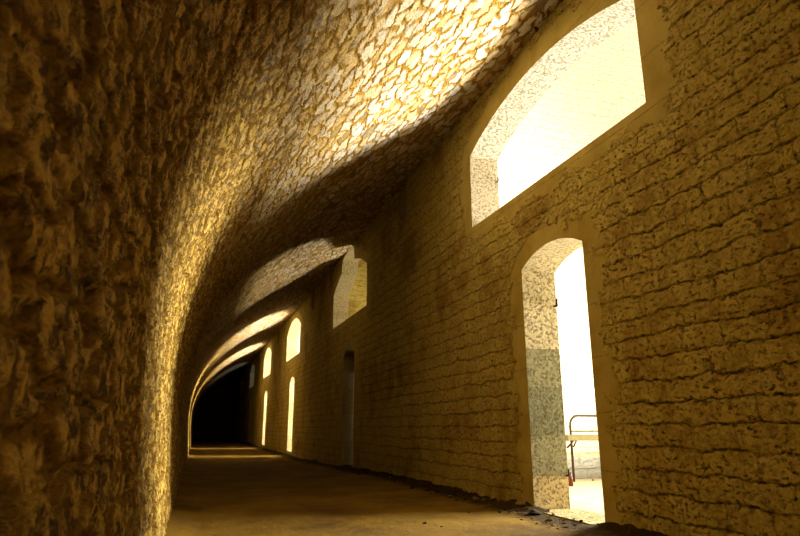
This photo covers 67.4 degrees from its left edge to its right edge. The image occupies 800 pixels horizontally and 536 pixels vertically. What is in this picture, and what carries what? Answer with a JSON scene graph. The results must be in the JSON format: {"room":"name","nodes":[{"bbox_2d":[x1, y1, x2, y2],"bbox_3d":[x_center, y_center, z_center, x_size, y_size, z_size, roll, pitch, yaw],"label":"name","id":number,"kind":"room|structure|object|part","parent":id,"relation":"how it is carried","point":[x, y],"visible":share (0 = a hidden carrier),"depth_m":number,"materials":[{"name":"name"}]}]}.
{"room":"vaulted stone corridor","nodes":[
{"label":"vaulted stone corridor","id":0,"kind":"room"},
{"bbox_2d":[0,0,193,535],"bbox_3d":[-8.816,6.759,25.157,0.091,2.303,69.000,5,-16,-18],"label":"wall","id":1,"kind":"structure","parent":0,"point":[97,408],"depth_m":1.22,"materials":[{"name":"stone"}]},
{"bbox_2d":[192,383,233,438],"bbox_3d":[-18.406,13.325,57.731,5.170,6.600,0.600,5,-16,-18],"label":"wall","id":2,"kind":"structure","parent":0,"point":[224,395],"depth_m":57.62,"materials":[{"name":"stone"}]},
{"bbox_2d":[203,402,225,438],"bbox_3d":[-18.547,13.435,58.144,5.170,6.600,0.300,5,-16,-18],"label":"wall","id":3,"kind":"structure","parent":0,"point":[214,423],"depth_m":57.85,"materials":[{"name":"stone"}]},
{"bbox_2d":[297,331,299,353],"bbox_3d":[-0.795,3.157,28.335,8.835,10.900,0.600,5,-16,-18],"label":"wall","id":4,"kind":"structure","parent":0,"point":[298,339],"depth_m":26.69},
{"bbox_2d":[238,190,406,444],"bbox_3d":[-5.326,5.506,26.684,0.380,5.710,70.000,5,-16,-18],"label":"wall","id":5,"kind":"structure","parent":0,"point":[402,200],"depth_m":11.13,"materials":[{"name":"stone"}]},
{"bbox_2d":[232,405,234,436],"bbox_3d":[-14.928,13.894,54.528,0.412,3.230,1.960,5,-16,-18],"label":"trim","id":6,"kind":"structure","parent":5,"relation":"attached to","point":[234,405],"depth_m":54.95,"materials":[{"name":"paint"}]},
{"bbox_2d":[233,381,236,401],"bbox_3d":[-15.009,11.479,55.427,0.412,2.240,4.280,5,-16,-18],"label":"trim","id":7,"kind":"structure","parent":5,"relation":"attached to","point":[235,387],"depth_m":56.83,"materials":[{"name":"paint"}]},
{"bbox_2d":[238,401,241,439],"bbox_3d":[-12.137,11.716,46.362,0.412,3.230,1.960,5,-16,-18],"label":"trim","id":8,"kind":"structure","parent":5,"relation":"attached to","point":[241,401],"depth_m":46.74,"materials":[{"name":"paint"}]},
{"bbox_2d":[240,372,243,398],"bbox_3d":[-12.219,9.302,47.261,0.412,2.240,4.280,5,-16,-18],"label":"trim","id":9,"kind":"structure","parent":5,"relation":"attached to","point":[242,376],"depth_m":48.66,"materials":[{"name":"paint"}]},
{"bbox_2d":[247,394,251,442],"bbox_3d":[-9.347,9.539,38.196,0.412,3.230,1.960,5,-16,-18],"label":"trim","id":10,"kind":"structure","parent":5,"relation":"attached to","point":[250,411],"depth_m":38.62,"materials":[{"name":"paint"}]},
{"bbox_2d":[249,360,254,390],"bbox_3d":[-9.429,7.124,39.095,0.412,2.240,4.280,5,-16,-18],"label":"trim","id":11,"kind":"structure","parent":5,"relation":"attached to","point":[252,370],"depth_m":40.51,"materials":[{"name":"paint"}]},
{"bbox_2d":[262,343,271,385],"bbox_3d":[-6.639,4.946,30.929,0.412,2.240,4.280,5,-16,-18],"label":"trim","id":12,"kind":"structure","parent":5,"relation":"attached to","point":[268,351],"depth_m":32.34,"materials":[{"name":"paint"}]},
{"bbox_2d":[285,311,302,370],"bbox_3d":[-3.849,2.769,22.763,0.412,2.240,4.280,5,-16,-18],"label":"trim","id":13,"kind":"structure","parent":5,"relation":"attached to","point":[295,323],"depth_m":24.12,"materials":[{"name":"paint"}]},
{"bbox_2d":[338,330,358,466],"bbox_3d":[-0.993,2.969,13.757,0.412,3.129,1.960,5,-16,-18],"label":"trim","id":14,"kind":"structure","parent":5,"relation":"attached to","point":[347,422],"depth_m":14.16,"materials":[{"name":"paint"}]},
{"bbox_2d":[329,240,372,341],"bbox_3d":[-1.052,0.596,14.576,0.412,2.260,4.360,5,-16,-18],"label":"trim","id":15,"kind":"structure","parent":5,"relation":"attached to","point":[346,276],"depth_m":15.53,"materials":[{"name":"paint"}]},
{"bbox_2d":[503,195,636,524],"bbox_3d":[1.703,0.832,5.875,0.412,3.060,1.960,5,-16,-18],"label":"trim","id":16,"kind":"structure","parent":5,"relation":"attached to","point":[541,453],"depth_m":6.20,"materials":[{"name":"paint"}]},
{"bbox_2d":[455,0,697,261],"bbox_3d":[1.669,-1.538,6.615,0.412,2.240,4.280,5,-16,-18],"label":"trim","id":17,"kind":"structure","parent":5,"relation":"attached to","point":[560,45],"depth_m":6.47,"materials":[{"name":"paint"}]},
{"bbox_2d":[348,260,366,317],"bbox_3d":[1.995,2.864,19.666,8.835,7.000,0.600,5,-16,-18],"label":"wall","id":18,"kind":"structure","parent":0,"point":[358,293],"depth_m":18.79,"materials":[{"name":"stone"}]},
{"bbox_2d":[160,0,562,414],"bbox_3d":[-7.075,4.241,26.424,3.635,3.216,69.000,5,-16,-18],"label":"ceiling","id":19,"kind":"structure","parent":0,"point":[297,123],"depth_m":6.08,"materials":[{"name":"stone"}]},
{"bbox_2d":[164,438,669,535],"bbox_3d":[-7.200,7.662,25.469,3.672,0.259,69.000,5,-16,-18],"label":"floor","id":20,"kind":"structure","parent":0,"point":[228,486],"depth_m":6.25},
{"bbox_2d":[515,500,525,504],"bbox_3d":[1.209,2.352,6.008,0.109,0.051,0.092,2,-15,-9],"label":"rock","id":21,"kind":"object","parent":20,"relation":"on","point":[520,502],"visible":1,"depth_m":5.99,"materials":[{"name":"brown stone"}]},
{"bbox_2d":[528,509,541,514],"bbox_3d":[1.276,2.310,5.662,0.132,0.073,0.149,1,-15,-2],"label":"rock","id":22,"kind":"object","parent":20,"relation":"on","point":[533,511],"visible":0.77,"depth_m":5.62,"materials":[{"name":"grey stone"}]},
{"bbox_2d":[232,437,603,513],"bbox_3d":[0.450,8.584,28.109,12.730,0.496,70.500,5,-16,-18],"label":"ground","id":23,"kind":"structure","parent":0,"point":[586,494],"depth_m":7.51,"materials":[{"name":"beige concrete"}]},
{"bbox_2d":[568,472,573,485],"bbox_3d":[2.439,3.019,8.584,0.074,0.197,0.074,5,-16,-18],"label":"bottle","id":24,"kind":"object","parent":23,"relation":"on","point":[570,478],"visible":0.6,"depth_m":8.55,"materials":[{"name":"brown glass"}]},
{"bbox_2d":[546,508,604,524],"bbox_3d":[1.733,2.302,5.493,0.470,0.042,1.120,5,-16,-18],"label":"threshold","id":25,"kind":"object","parent":23,"relation":"on","point":[589,518],"visible":0.36,"depth_m":5.59,"materials":[{"name":"stone"}]},
{"bbox_2d":[565,414,597,481],"bbox_3d":[3.430,2.824,9.443,2.068,1.009,0.359,5,-16,-18],"label":"cot","id":26,"kind":"object","parent":23,"relation":"on","point":[571,438],"visible":0.47,"depth_m":9.24,"materials":[{"name":"metal"}]},
{"bbox_3d":[3.455,2.630,9.678,1.650,0.020,0.020,5,-16,-18],"label":"rod","id":27,"kind":"part","parent":26,"relation":"part of","materials":[{"name":"metal"}]},
{"bbox_2d":[230,0,799,535],"bbox_3d":[-5.535,5.362,26.651,0.001,5.692,69.000,5,-16,-18],"label":"wall","id":28,"kind":"structure","parent":0,"point":[702,241],"depth_m":4.61,"materials":[{"name":"stone"}]},
{"bbox_2d":[261,383,267,447],"bbox_3d":[-6.557,7.361,30.030,0.412,3.230,1.960,5,-16,-18],"label":"trim","id":29,"kind":"structure","parent":28,"relation":"attached to","point":[266,389],"depth_m":30.42,"materials":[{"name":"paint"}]},
{"bbox_2d":[285,366,295,455],"bbox_3d":[-3.767,5.184,21.864,0.412,3.230,1.960,5,-16,-18],"label":"trim","id":30,"kind":"structure","parent":28,"relation":"attached to","point":[290,418],"depth_m":22.26,"materials":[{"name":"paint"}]},
{"bbox_2d":[497,22,645,478],"bbox_3d":[4.785,-1.198,12.003,8.835,10.900,0.600,5,-16,-18],"label":"wall","id":31,"kind":"structure","parent":0,"point":[604,86],"depth_m":11.23,"materials":[{"name":"white paint"}]}
]}

